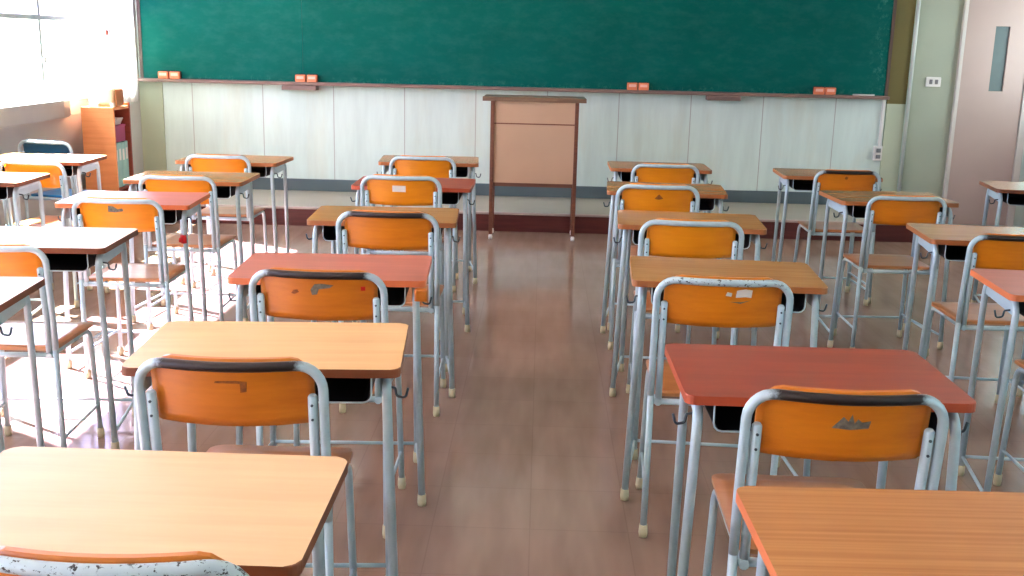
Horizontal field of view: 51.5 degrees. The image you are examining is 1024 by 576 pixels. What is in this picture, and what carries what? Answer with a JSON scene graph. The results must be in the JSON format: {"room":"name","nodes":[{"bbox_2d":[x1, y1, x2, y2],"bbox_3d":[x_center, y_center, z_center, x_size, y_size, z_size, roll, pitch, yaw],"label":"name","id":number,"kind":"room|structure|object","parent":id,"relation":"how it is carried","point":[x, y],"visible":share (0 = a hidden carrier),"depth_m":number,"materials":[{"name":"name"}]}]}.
{"room":"classroom","nodes":[
{"label":"classroom","id":0,"kind":"room"},
{"bbox_2d":[70,0,143,174],"bbox_3d":[-3.460,-0.971,3.627,0.200,3.000,11.100,2,13,1],"label":"wall","id":1,"kind":"structure","parent":0,"point":[76,104],"depth_m":9.07,"materials":[{"name":"white paint"}]},
{"bbox_2d":[0,98,70,127],"bbox_3d":[-3.329,-0.244,3.047,0.130,0.120,9.650,2,13,1],"label":"trim","id":2,"kind":"structure","parent":1,"relation":"attached to","point":[37,111],"depth_m":7.00,"materials":[{"name":"white paint"}]},
{"bbox_2d":[0,113,85,225],"bbox_3d":[-3.396,0.213,3.262,0.012,0.860,9.860,2,13,1],"label":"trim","id":3,"kind":"structure","parent":1,"relation":"attached to","point":[68,130],"depth_m":7.37,"materials":[{"name":"beige paint"}]},
{"bbox_3d":[-3.192,-2.913,6.570,0.087,0.024,4.120,2,13,1],"label":"rail","id":4,"kind":"object","parent":1,"relation":"attached to","visible":0},
{"bbox_2d":[97,0,137,101],"bbox_3d":[-3.141,-2.384,8.393,0.068,1.820,0.702,2,13,1],"label":"curtain","id":5,"kind":"object","parent":4,"relation":"hanging from","point":[118,48],"visible":0.83,"depth_m":8.49,"materials":[{"name":"white fabric"}]},
{"bbox_2d":[1,222,1023,575],"bbox_3d":[0.487,0.663,3.886,8.170,0.120,11.500,2,13,1],"label":"floor","id":6,"kind":"structure","parent":0,"point":[523,467],"depth_m":4.24,"materials":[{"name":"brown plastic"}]},
{"bbox_2d":[0,277,44,452],"bbox_3d":[-1.677,0.371,3.023,0.633,0.740,0.400,0,13,-4],"label":"school desk","id":7,"kind":"object","parent":6,"relation":"on","point":[15,292],"visible":0.7,"depth_m":3.11,"materials":[{"name":"metal"}]},
{"bbox_2d":[0,172,49,314],"bbox_3d":[-2.683,-0.194,5.360,0.633,0.740,0.400,1,13,-1],"label":"school desk","id":8,"kind":"object","parent":6,"relation":"on","point":[12,184],"visible":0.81,"depth_m":5.28,"materials":[{"name":"wood"}]},
{"bbox_2d":[0,187,13,199],"bbox_3d":[-2.675,-0.498,5.275,0.488,0.066,0.349,2,13,1],"label":"tray","id":9,"kind":"object","parent":8,"relation":"on","point":[5,192],"depth_m":5.18,"materials":[{"name":"black metal"}]},
{"bbox_2d":[0,244,104,447],"bbox_3d":[-1.674,0.205,3.623,0.388,0.793,0.432,1,13,-1],"label":"chair","id":10,"kind":"object","parent":6,"relation":"on","point":[51,336],"visible":0.94,"depth_m":3.49,"materials":[{"name":"blue paint"}]},
{"bbox_2d":[0,153,106,289],"bbox_3d":[-2.726,-0.397,6.234,0.633,0.740,0.400,1,13,0],"label":"school desk","id":11,"kind":"object","parent":6,"relation":"on","point":[74,164],"visible":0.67,"depth_m":6.15,"materials":[{"name":"wood"}]},
{"bbox_2d":[2,165,77,176],"bbox_3d":[-2.718,-0.701,6.149,0.484,0.066,0.343,2,13,1],"label":"tray","id":12,"kind":"object","parent":11,"relation":"on","point":[71,170],"depth_m":6.06,"materials":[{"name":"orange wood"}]},
{"bbox_2d":[0,159,109,307],"bbox_3d":[-2.508,-0.324,5.824,0.388,0.793,0.432,3,13,7],"label":"chair","id":13,"kind":"object","parent":6,"relation":"on","point":[58,176],"visible":0.48,"depth_m":5.59,"materials":[{"name":"blue paint"}]},
{"bbox_2d":[18,139,103,219],"bbox_3d":[-2.885,-0.574,6.865,0.388,0.793,0.432,4,13,11],"label":"chair","id":14,"kind":"object","parent":6,"relation":"on","point":[30,146],"visible":0.46,"depth_m":6.64,"materials":[{"name":"blue paint"}]},
{"bbox_2d":[0,226,137,448],"bbox_3d":[-1.698,0.177,3.856,0.633,0.740,0.400,1,13,-2],"label":"school desk","id":15,"kind":"object","parent":6,"relation":"on","point":[67,249],"visible":0.87,"depth_m":3.76,"materials":[{"name":"wood"}]},
{"bbox_2d":[44,253,96,271],"bbox_3d":[-1.690,-0.127,3.771,0.494,0.066,0.359,2,13,1],"label":"tray","id":16,"kind":"object","parent":15,"relation":"on","point":[61,262],"depth_m":3.72,"materials":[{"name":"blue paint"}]},
{"bbox_2d":[81,102,133,190],"bbox_3d":[-3.025,-0.910,7.971,0.240,0.945,0.320,2,13,1],"label":"bookcase","id":17,"kind":"object","parent":6,"relation":"on","point":[98,123],"visible":0.38,"depth_m":7.79,"materials":[{"name":"orange wood"}]},
{"bbox_2d":[89,103,99,106],"bbox_3d":[-3.048,-1.338,7.745,0.070,0.028,0.040,2,13,1],"label":"box","id":18,"kind":"object","parent":17,"relation":"on","point":[90,104],"visible":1,"depth_m":7.73,"materials":[{"name":"white plastic"}]},
{"bbox_2d":[87,87,123,106],"bbox_3d":[-3.011,-1.415,7.854,0.221,0.130,0.175,2,13,1],"label":"storage basket","id":19,"kind":"object","parent":17,"relation":"on","point":[104,96],"visible":0.94,"depth_m":7.78,"materials":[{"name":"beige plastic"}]},
{"bbox_2d":[116,143,119,187],"bbox_3d":[-3.011,-0.908,7.871,0.172,0.330,0.062,2,13,1],"label":"file box","id":20,"kind":"object","parent":17,"relation":"on","point":[116,143],"visible":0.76,"depth_m":7.89,"materials":[{"name":"teal cardboard"}]},
{"bbox_2d":[115,124,124,142],"bbox_3d":[-3.004,-1.156,7.909,0.178,0.124,0.198,2,13,1],"label":"cardboard box","id":21,"kind":"object","parent":20,"relation":"on","point":[120,128],"visible":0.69,"depth_m":7.91,"materials":[{"name":"pink cardboard"}]},
{"bbox_2d":[115,117,122,124],"bbox_3d":[-2.997,-1.243,7.894,0.160,0.048,0.130,2,13,1],"label":"bundle","id":22,"kind":"object","parent":21,"relation":"on","point":[118,120],"visible":0.39,"depth_m":7.90,"materials":[{"name":"white paper"}]},
{"bbox_2d":[117,142,122,186],"bbox_3d":[-3.010,-0.925,7.933,0.172,0.335,0.062,2,13,1],"label":"file box","id":23,"kind":"object","parent":17,"relation":"on","point":[118,143],"visible":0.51,"depth_m":7.92,"materials":[{"name":"teal cardboard"}]},
{"bbox_2d":[121,142,126,185],"bbox_3d":[-3.008,-0.936,7.996,0.172,0.328,0.062,2,13,1],"label":"file box","id":24,"kind":"object","parent":17,"relation":"on","point":[122,143],"visible":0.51,"depth_m":7.99,"materials":[{"name":"teal plastic"}]},
{"bbox_2d":[121,140,128,184],"bbox_3d":[-3.006,-0.953,8.058,0.172,0.333,0.062,2,13,1],"label":"file box","id":25,"kind":"object","parent":17,"relation":"on","point":[125,141],"visible":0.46,"depth_m":8.05,"materials":[{"name":"teal plastic"}]},
{"bbox_2d":[0,546,248,575],"bbox_3d":[-0.520,0.686,1.594,0.402,0.822,0.448,1,13,0],"label":"chair","id":26,"kind":"object","parent":6,"relation":"on","point":[14,561],"visible":1,"depth_m":1.30,"materials":[{"name":"blue paint"}]},
{"bbox_2d":[71,197,186,378],"bbox_3d":[-1.634,-0.026,4.626,0.388,0.793,0.432,1,13,0],"label":"chair","id":27,"kind":"object","parent":6,"relation":"on","point":[141,214],"visible":0.78,"depth_m":4.42,"materials":[{"name":"blue paint"}]},
{"bbox_2d":[55,191,209,368],"bbox_3d":[-1.685,-0.042,4.805,0.602,0.740,0.400,1,13,-2],"label":"school desk","id":28,"kind":"object","parent":6,"relation":"on","point":[176,206],"visible":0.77,"depth_m":4.69,"materials":[{"name":"metal"}]},
{"bbox_2d":[69,208,182,223],"bbox_3d":[-1.676,-0.347,4.720,0.471,0.066,0.357,2,13,1],"label":"tray","id":29,"kind":"object","parent":28,"relation":"on","point":[171,215],"depth_m":4.64,"materials":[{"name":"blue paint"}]},
{"bbox_2d":[0,446,347,575],"bbox_3d":[-0.597,0.691,1.745,0.633,0.740,0.400,2,13,1],"label":"school desk","id":30,"kind":"object","parent":6,"relation":"on","point":[261,514],"visible":0.99,"depth_m":1.66,"materials":[{"name":"brown wood"}]},
{"bbox_2d":[138,174,237,330],"bbox_3d":[-1.620,-0.200,5.376,0.388,0.793,0.432,2,13,1],"label":"chair","id":31,"kind":"object","parent":6,"relation":"on","point":[216,241],"visible":0.77,"depth_m":5.21,"materials":[{"name":"blue paint"}]},
{"bbox_2d":[123,170,259,322],"bbox_3d":[-1.655,-0.218,5.569,0.633,0.740,0.400,1,13,0],"label":"school desk","id":32,"kind":"object","parent":6,"relation":"on","point":[228,184],"visible":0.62,"depth_m":5.46,"materials":[{"name":"metal"}]},
{"bbox_2d":[136,184,235,198],"bbox_3d":[-1.647,-0.523,5.484,0.480,0.066,0.337,2,13,1],"label":"tray","id":33,"kind":"object","parent":32,"relation":"on","point":[224,191],"depth_m":5.41,"materials":[{"name":"black metal"}]},
{"bbox_2d":[185,154,267,287],"bbox_3d":[-1.682,-0.415,6.303,0.388,0.793,0.432,2,13,1],"label":"chair","id":34,"kind":"object","parent":6,"relation":"on","point":[199,162],"visible":0.64,"depth_m":6.08,"materials":[{"name":"blue paint"}]},
{"bbox_2d":[175,154,293,283],"bbox_3d":[-1.657,-0.413,6.413,0.633,0.740,0.400,2,13,4],"label":"school desk","id":35,"kind":"object","parent":6,"relation":"on","point":[264,165],"visible":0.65,"depth_m":6.32,"materials":[{"name":"metal"}]},
{"bbox_2d":[188,164,270,177],"bbox_3d":[-1.651,-0.718,6.328,0.488,0.066,0.348,2,13,1],"label":"tray","id":36,"kind":"object","parent":35,"relation":"on","point":[264,170],"depth_m":6.23,"materials":[{"name":"black metal"}]},
{"bbox_2d":[134,354,356,575],"bbox_3d":[-0.576,0.491,2.432,0.402,0.822,0.502,1,13,0],"label":"chair","id":37,"kind":"object","parent":6,"relation":"on","point":[206,390],"visible":0.66,"depth_m":2.16,"materials":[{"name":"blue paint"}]},
{"bbox_2d":[121,321,408,575],"bbox_3d":[-0.571,0.493,2.607,0.646,0.740,0.400,1,13,-3],"label":"school desk","id":38,"kind":"object","parent":6,"relation":"on","point":[350,357],"visible":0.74,"depth_m":2.49,"materials":[{"name":"brown wood"}]},
{"bbox_2d":[152,378,375,403],"bbox_3d":[-0.562,0.188,2.522,0.507,0.066,0.363,2,13,1],"label":"tray","id":39,"kind":"object","parent":38,"relation":"on","point":[340,390],"depth_m":2.45,"materials":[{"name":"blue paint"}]},
{"bbox_2d":[249,267,405,538],"bbox_3d":[-0.544,0.305,3.239,0.402,0.822,0.448,2,13,3],"label":"chair","id":40,"kind":"object","parent":6,"relation":"on","point":[292,293],"visible":0.59,"depth_m":2.99,"materials":[{"name":"paint"}]},
{"bbox_2d":[228,252,431,506],"bbox_3d":[-0.575,0.290,3.483,0.633,0.740,0.400,1,13,-2],"label":"school desk","id":41,"kind":"object","parent":6,"relation":"on","point":[398,273],"visible":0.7,"depth_m":3.37,"materials":[{"name":"red laminate"}]},
{"bbox_2d":[256,285,408,306],"bbox_3d":[-0.566,-0.015,3.398,0.490,0.066,0.352,2,13,1],"label":"tray","id":42,"kind":"object","parent":41,"relation":"on","point":[397,294],"depth_m":3.34,"materials":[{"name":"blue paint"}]},
{"bbox_2d":[414,288,427,301],"bbox_3d":[-0.276,0.020,3.214,0.040,0.038,0.026,2,13,1],"label":"pouch","id":43,"kind":"object","parent":41,"relation":"hanging from","point":[420,294],"visible":1,"depth_m":3.20,"materials":[{"name":"orange fabric"}]},
{"bbox_2d":[306,205,460,397],"bbox_3d":[-0.535,0.051,4.522,0.633,0.740,0.400,1,13,-1],"label":"school desk","id":44,"kind":"object","parent":6,"relation":"on","point":[324,219],"visible":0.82,"depth_m":4.40,"materials":[{"name":"brown wood"}]},
{"bbox_2d":[322,226,442,240],"bbox_3d":[-0.527,-0.254,4.437,0.488,0.066,0.349,2,13,1],"label":"tray","id":45,"kind":"object","parent":44,"relation":"on","point":[329,232],"depth_m":4.37,"materials":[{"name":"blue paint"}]},
{"bbox_2d":[336,210,445,416],"bbox_3d":[-0.471,0.067,4.275,0.402,0.822,0.448,2,13,2],"label":"chair","id":46,"kind":"object","parent":6,"relation":"on","point":[369,229],"visible":0.68,"depth_m":4.03,"materials":[{"name":"blue paint"}]},
{"bbox_2d":[360,174,443,339],"bbox_3d":[-0.536,-0.184,5.354,0.402,0.822,0.448,2,13,1],"label":"chair","id":47,"kind":"object","parent":6,"relation":"on","point":[382,189],"visible":0.62,"depth_m":5.10,"materials":[{"name":"blue paint"}]},
{"bbox_2d":[350,176,475,331],"bbox_3d":[-0.506,-0.184,5.542,0.633,0.740,0.400,2,13,1],"label":"school desk","id":48,"kind":"object","parent":6,"relation":"on","point":[453,189],"visible":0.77,"depth_m":5.38,"materials":[{"name":"red laminate"}]},
{"bbox_2d":[364,190,462,204],"bbox_3d":[-0.499,-0.489,5.457,0.476,0.066,0.329,2,13,1],"label":"tray","id":49,"kind":"object","parent":48,"relation":"on","point":[449,197],"depth_m":5.43,"materials":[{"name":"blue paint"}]},
{"bbox_2d":[389,155,458,291],"bbox_3d":[-0.517,-0.409,6.365,0.394,0.806,0.439,2,13,1],"label":"chair","id":50,"kind":"object","parent":6,"relation":"on","point":[432,166],"visible":0.48,"depth_m":6.12,"materials":[{"name":"blue paint"}]},
{"bbox_2d":[377,155,480,283],"bbox_3d":[-0.514,-0.432,6.610,0.633,0.740,0.400,1,13,-2],"label":"school desk","id":51,"kind":"object","parent":6,"relation":"on","point":[465,166],"visible":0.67,"depth_m":6.50,"materials":[{"name":"beige laminate"}]},
{"bbox_2d":[393,166,467,177],"bbox_3d":[-0.505,-0.737,6.525,0.493,0.066,0.356,2,13,1],"label":"tray","id":52,"kind":"object","parent":51,"relation":"on","point":[461,171],"depth_m":6.59,"materials":[{"name":"black metal"}]},
{"bbox_2d":[483,94,586,240],"bbox_3d":[0.159,-0.916,8.059,0.763,1.062,0.340,2,13,1],"label":"lectern","id":53,"kind":"object","parent":6,"relation":"on","point":[534,138],"visible":1,"depth_m":7.88,"materials":[{"name":"brown wood"}]},
{"bbox_2d":[178,189,912,241],"bbox_3d":[0.048,-0.624,8.809,6.590,0.150,0.956,2,13,1],"label":"platform","id":54,"kind":"object","parent":6,"relation":"on","point":[511,213],"visible":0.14,"depth_m":8.41,"materials":[{"name":"brown wood"}]},
{"bbox_2d":[607,183,699,349],"bbox_3d":[0.685,-0.129,5.241,0.402,0.822,0.448,2,13,2],"label":"chair","id":55,"kind":"object","parent":6,"relation":"on","point":[635,196],"visible":0.66,"depth_m":4.99,"materials":[{"name":"blue paint"}]},
{"bbox_2d":[607,161,712,288],"bbox_3d":[0.884,-0.386,6.553,0.633,0.740,0.400,2,13,2],"label":"school desk","id":56,"kind":"object","parent":6,"relation":"on","point":[623,169],"visible":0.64,"depth_m":6.43,"materials":[{"name":"wood"}]},
{"bbox_2d":[618,172,700,183],"bbox_3d":[0.890,-0.691,6.468,0.476,0.066,0.331,2,13,1],"label":"tray","id":57,"kind":"object","parent":56,"relation":"on","point":[624,176],"depth_m":6.49,"materials":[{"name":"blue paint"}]},
{"bbox_2d":[627,163,699,298],"bbox_3d":[0.867,-0.353,6.264,0.394,0.806,0.439,2,13,1],"label":"chair","id":58,"kind":"object","parent":6,"relation":"on","point":[645,172],"visible":0.47,"depth_m":6.01,"materials":[{"name":"blue paint"}]},
{"bbox_2d":[600,181,728,338],"bbox_3d":[0.782,-0.156,5.551,0.633,0.740,0.400,2,13,5],"label":"school desk","id":59,"kind":"object","parent":6,"relation":"on","point":[711,195],"visible":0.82,"depth_m":5.42,"materials":[{"name":"metal"}]},
{"bbox_2d":[619,195,714,210],"bbox_3d":[0.787,-0.461,5.466,0.492,0.066,0.356,2,13,1],"label":"tray","id":60,"kind":"object","parent":59,"relation":"on","point":[707,202],"depth_m":5.38,"materials":[{"name":"black metal"}]},
{"bbox_2d":[626,218,743,393],"bbox_3d":[0.676,0.101,4.244,0.402,0.822,0.448,2,13,2],"label":"chair","id":61,"kind":"object","parent":6,"relation":"on","point":[666,237],"visible":0.62,"depth_m":3.99,"materials":[{"name":"blue paint"}]},
{"bbox_2d":[609,210,767,396],"bbox_3d":[0.740,0.070,4.569,0.633,0.740,0.400,2,13,5],"label":"school desk","id":62,"kind":"object","parent":6,"relation":"on","point":[752,227],"visible":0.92,"depth_m":4.48,"materials":[{"name":"wood"}]},
{"bbox_2d":[632,230,750,248],"bbox_3d":[0.745,-0.235,4.484,0.494,0.066,0.357,2,13,1],"label":"tray","id":63,"kind":"object","parent":62,"relation":"on","point":[635,233],"depth_m":4.40,"materials":[{"name":"black metal"}]},
{"bbox_2d":[636,274,793,537],"bbox_3d":[0.602,0.326,3.265,0.402,0.822,0.448,2,13,3],"label":"chair","id":64,"kind":"object","parent":6,"relation":"on","point":[694,300],"visible":0.69,"depth_m":3.02,"materials":[{"name":"blue paint"}]},
{"bbox_2d":[620,256,827,500],"bbox_3d":[0.681,0.305,3.546,0.633,0.740,0.400,2,13,5],"label":"school desk","id":65,"kind":"object","parent":6,"relation":"on","point":[804,283],"visible":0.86,"depth_m":3.44,"materials":[{"name":"wood"}]},
{"bbox_2d":[649,287,806,312],"bbox_3d":[0.686,0.000,3.461,0.492,0.066,0.356,2,13,1],"label":"tray","id":66,"kind":"object","parent":65,"relation":"on","point":[800,300],"depth_m":3.35,"materials":[{"name":"black metal"}]},
{"bbox_2d":[665,343,975,575],"bbox_3d":[0.665,0.549,2.489,0.643,0.740,0.400,2,13,1],"label":"school desk","id":67,"kind":"object","parent":6,"relation":"on","point":[720,378],"visible":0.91,"depth_m":2.38,"materials":[{"name":"wood"}]},
{"bbox_2d":[704,405,936,433],"bbox_3d":[0.672,0.244,2.404,0.483,0.066,0.332,2,13,1],"label":"tray","id":68,"kind":"object","parent":67,"relation":"on","point":[727,419],"depth_m":2.31,"materials":[{"name":"black metal"}]},
{"bbox_2d":[702,385,948,575],"bbox_3d":[0.642,0.545,2.321,0.402,0.822,0.502,2,13,2],"label":"chair","id":69,"kind":"object","parent":6,"relation":"on","point":[826,424],"visible":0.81,"depth_m":2.05,"materials":[{"name":"paint"}]},
{"bbox_2d":[772,168,882,303],"bbox_3d":[1.854,-0.320,6.369,0.595,0.740,0.400,2,13,4],"label":"school desk","id":70,"kind":"object","parent":6,"relation":"on","point":[797,179],"visible":0.48,"depth_m":6.26,"materials":[{"name":"metal"}]},
{"bbox_2d":[789,179,817,190],"bbox_3d":[1.859,-0.625,6.284,0.458,0.066,0.346,2,13,1],"label":"tray","id":71,"kind":"object","parent":70,"relation":"on","point":[796,184],"depth_m":6.30,"materials":[{"name":"black metal"}]},
{"bbox_2d":[793,169,880,305],"bbox_3d":[1.899,-0.321,6.259,0.388,0.793,0.432,2,13,1],"label":"chair","id":72,"kind":"object","parent":6,"relation":"on","point":[828,179],"visible":0.82,"depth_m":6.06,"materials":[{"name":"paint"}]},
{"bbox_2d":[736,486,1023,575],"bbox_3d":[0.660,0.742,1.655,0.633,0.740,0.400,1,13,0],"label":"school desk","id":73,"kind":"object","parent":6,"relation":"on","point":[795,531],"visible":1,"depth_m":1.62,"materials":[{"name":"brown wood"}]},
{"bbox_2d":[817,190,958,349],"bbox_3d":[1.875,-0.099,5.414,0.608,0.740,0.400,1,13,-2],"label":"school desk","id":74,"kind":"object","parent":6,"relation":"on","point":[852,203],"visible":0.66,"depth_m":5.30,"materials":[{"name":"metal"}]},
{"bbox_2d":[847,205,942,218],"bbox_3d":[1.884,-0.404,5.329,0.471,0.066,0.352,2,13,1],"label":"tray","id":75,"kind":"object","parent":74,"relation":"on","point":[856,211],"depth_m":5.23,"materials":[{"name":"black metal"}]},
{"bbox_2d":[833,195,946,356],"bbox_3d":[1.858,-0.090,5.256,0.388,0.793,0.432,1,13,0],"label":"chair","id":76,"kind":"object","parent":6,"relation":"on","point":[901,210],"visible":0.86,"depth_m":5.06,"materials":[{"name":"blue paint"}]},
{"bbox_2d":[902,223,1023,396],"bbox_3d":[1.949,0.140,4.389,0.633,0.740,0.400,3,13,6],"label":"school desk","id":77,"kind":"object","parent":6,"relation":"on","point":[951,242],"visible":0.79,"depth_m":4.34,"materials":[{"name":"metal"}]},
{"bbox_2d":[938,245,972,261],"bbox_3d":[1.954,-0.165,4.304,0.497,0.066,0.363,2,13,1],"label":"tray","id":78,"kind":"object","parent":77,"relation":"on","point":[949,252],"depth_m":4.27,"materials":[{"name":"black metal"}]},
{"bbox_2d":[924,233,1023,403],"bbox_3d":[1.906,0.144,4.246,0.388,0.793,0.432,2,13,1],"label":"chair","id":79,"kind":"object","parent":6,"relation":"on","point":[990,250],"visible":0.81,"depth_m":4.07,"materials":[{"name":"paint"}]},
{"bbox_2d":[958,268,1023,491],"bbox_3d":[1.823,0.350,3.465,0.633,0.740,0.400,3,13,5],"label":"school desk","id":80,"kind":"object","parent":6,"relation":"on","point":[1005,287],"visible":0.88,"depth_m":3.39,"materials":[{"name":"metal"}]},
{"bbox_2d":[1019,302,1023,315],"bbox_3d":[1.829,0.044,3.382,0.472,0.065,0.325,3,13,5],"label":"tray","id":81,"kind":"object","parent":80,"relation":"on","point":[1021,304],"depth_m":3.30,"materials":[{"name":"black metal"}]},
{"bbox_2d":[971,180,1023,302],"bbox_3d":[2.942,-0.199,5.953,0.633,0.740,0.400,3,13,9],"label":"school desk","id":82,"kind":"object","parent":6,"relation":"on","point":[1011,193],"visible":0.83,"depth_m":5.91,"materials":[{"name":"beige laminate"}]},
{"bbox_2d":[1002,193,1023,205],"bbox_3d":[2.946,-0.504,5.868,0.515,0.066,0.391,2,13,1],"label":"tray","id":83,"kind":"object","parent":82,"relation":"on","point":[1017,199],"depth_m":5.87,"materials":[{"name":"black metal"}]},
{"bbox_2d":[993,359,1023,485],"bbox_3d":[1.855,0.332,3.368,0.402,0.822,0.448,2,13,1],"label":"chair","id":84,"kind":"object","parent":6,"relation":"on","point":[997,479],"visible":1,"depth_m":3.59,"materials":[{"name":"blue paint"}]},
{"bbox_2d":[135,0,1023,226],"bbox_3d":[0.687,-2.119,9.013,8.170,3.000,0.150,2,13,1],"label":"wall","id":85,"kind":"structure","parent":0,"point":[330,132],"depth_m":9.13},
{"bbox_2d":[139,82,166,171],"bbox_3d":[-3.118,-1.382,9.214,0.200,0.800,0.012,2,13,1],"label":"wall panel","id":86,"kind":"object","parent":85,"relation":"attached to","point":[151,93],"depth_m":9.20,"materials":[{"name":"beige paint"}]},
{"bbox_2d":[136,0,896,100],"bbox_3d":[0.005,-2.277,8.856,6.345,1.313,0.125,2,13,1],"label":"chalkboard","id":87,"kind":"object","parent":85,"relation":"attached to","point":[719,50],"visible":0.99,"depth_m":8.92,"materials":[{"name":"green"}]},
{"bbox_2d":[158,71,169,78],"bbox_3d":[-2.965,-1.816,9.032,0.090,0.064,0.054,2,13,2],"label":"eraser","id":88,"kind":"object","parent":87,"relation":"on","point":[161,74],"visible":1,"depth_m":9.01,"materials":[{"name":"fabric"}]},
{"bbox_2d":[169,71,180,78],"bbox_3d":[-2.867,-1.813,9.029,0.090,0.064,0.054,2,13,3],"label":"eraser","id":89,"kind":"object","parent":87,"relation":"on","point":[173,74],"visible":1,"depth_m":9.01,"materials":[{"name":"fabric"}]},
{"bbox_2d":[295,74,305,81],"bbox_3d":[-1.795,-1.782,9.004,0.090,0.064,0.054,1,13,0],"label":"eraser","id":90,"kind":"object","parent":87,"relation":"on","point":[298,77],"visible":1,"depth_m":8.98,"materials":[{"name":"fabric"}]},
{"bbox_2d":[307,74,317,81],"bbox_3d":[-1.695,-1.779,9.002,0.090,0.064,0.054,2,13,4],"label":"eraser","id":91,"kind":"object","parent":87,"relation":"on","point":[310,77],"visible":1,"depth_m":8.98,"materials":[{"name":"fabric"}]},
{"bbox_2d":[627,82,637,89],"bbox_3d":[1.013,-1.701,8.939,0.090,0.064,0.054,2,13,1],"label":"eraser","id":92,"kind":"object","parent":87,"relation":"on","point":[630,85],"visible":1,"depth_m":8.92,"materials":[{"name":"fabric"}]},
{"bbox_2d":[638,82,648,89],"bbox_3d":[1.108,-1.698,8.937,0.090,0.064,0.054,2,13,2],"label":"eraser","id":93,"kind":"object","parent":87,"relation":"on","point":[641,85],"visible":1,"depth_m":8.91,"materials":[{"name":"fabric"}]},
{"bbox_2d":[813,87,824,94],"bbox_3d":[2.575,-1.656,8.902,0.090,0.064,0.054,2,13,4],"label":"eraser","id":94,"kind":"object","parent":87,"relation":"on","point":[816,90],"visible":1,"depth_m":8.88,"materials":[{"name":"fabric"}]},
{"bbox_2d":[824,87,835,94],"bbox_3d":[2.669,-1.653,8.900,0.090,0.064,0.054,2,13,1],"label":"eraser","id":95,"kind":"object","parent":87,"relation":"on","point":[828,90],"visible":1,"depth_m":8.88,"materials":[{"name":"fabric"}]},
{"bbox_2d":[853,94,874,95],"bbox_3d":[2.946,-1.617,8.887,0.180,0.012,0.012,2,13,1],"label":"stick","id":96,"kind":"object","parent":87,"relation":"on","point":[853,94],"visible":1,"depth_m":8.88,"materials":[{"name":"white plastic"}]},
{"bbox_2d":[252,178,827,204],"bbox_3d":[0.060,-0.850,9.240,6.560,0.104,0.014,2,13,1],"label":"baseboard","id":97,"kind":"structure","parent":85,"relation":"attached to","point":[745,196],"depth_m":9.23,"materials":[{"name":"wood"}]},
{"bbox_2d":[872,146,882,160],"bbox_3d":[3.125,-1.151,9.068,0.072,0.124,0.036,2,13,1],"label":"wall outlet","id":98,"kind":"object","parent":85,"relation":"attached to","point":[877,150],"visible":1,"depth_m":9.05,"materials":[{"name":"white plastic"}]},
{"bbox_2d":[878,100,885,145],"bbox_3d":[3.144,-1.404,9.016,0.027,0.397,0.022,2,13,1],"label":"cable conduit","id":99,"kind":"object","parent":85,"relation":"attached to","point":[883,101],"visible":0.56,"depth_m":9.01,"materials":[{"name":"white plastic"}]},
{"bbox_2d":[879,104,905,191],"bbox_3d":[3.241,-1.159,9.072,0.157,0.820,0.018,2,13,1],"label":"trim","id":100,"kind":"structure","parent":85,"relation":"attached to","point":[894,113],"depth_m":9.05,"materials":[{"name":"beige paint"}]},
{"bbox_2d":[886,0,916,103],"bbox_3d":[3.273,-2.523,8.755,0.157,1.980,0.020,2,13,1],"label":"trim","id":101,"kind":"structure","parent":85,"relation":"attached to","point":[905,12],"depth_m":8.87,"materials":[{"name":"brown wood"}]},
{"bbox_2d":[897,0,920,191],"bbox_3d":[3.358,-2.091,8.830,0.030,2.850,0.030,2,13,1],"label":"trim","id":102,"kind":"structure","parent":85,"relation":"attached to","point":[918,1],"depth_m":8.93,"materials":[{"name":"white paint"}]},
{"bbox_2d":[901,0,963,196],"bbox_3d":[3.556,-2.018,8.865,0.353,3.000,0.016,2,13,1],"label":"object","id":103,"kind":"structure","parent":85,"relation":"attached to","point":[940,21],"depth_m":8.95,"materials":[{"name":"paint"}]},
{"bbox_2d":[925,77,940,86],"bbox_3d":[3.542,-1.732,8.915,0.124,0.080,0.016,2,13,1],"label":"light switch","id":104,"kind":"object","parent":85,"relation":"attached to","point":[930,81],"visible":1,"depth_m":8.91,"materials":[{"name":"white plastic"}]},
{"bbox_2d":[940,0,1023,226],"bbox_3d":[4.019,-1.586,8.934,0.655,2.150,0.050,2,13,1],"label":"door","id":105,"kind":"structure","parent":85,"relation":"in","point":[986,139],"depth_m":8.94,"materials":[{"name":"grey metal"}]},
{"label":"outside","id":106,"kind":"structure","parent":0,"visible":0},
{"bbox_3d":[-80.108,-10.680,71.806,155.930,0.100,260.000,2,13,1],"label":"ground","id":107,"kind":"structure","parent":106,"visible":0},
{"bbox_2d":[0,0,103,104],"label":"window","id":108,"kind":"structure","parent":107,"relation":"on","point":[67,45],"depth_m":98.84,"materials":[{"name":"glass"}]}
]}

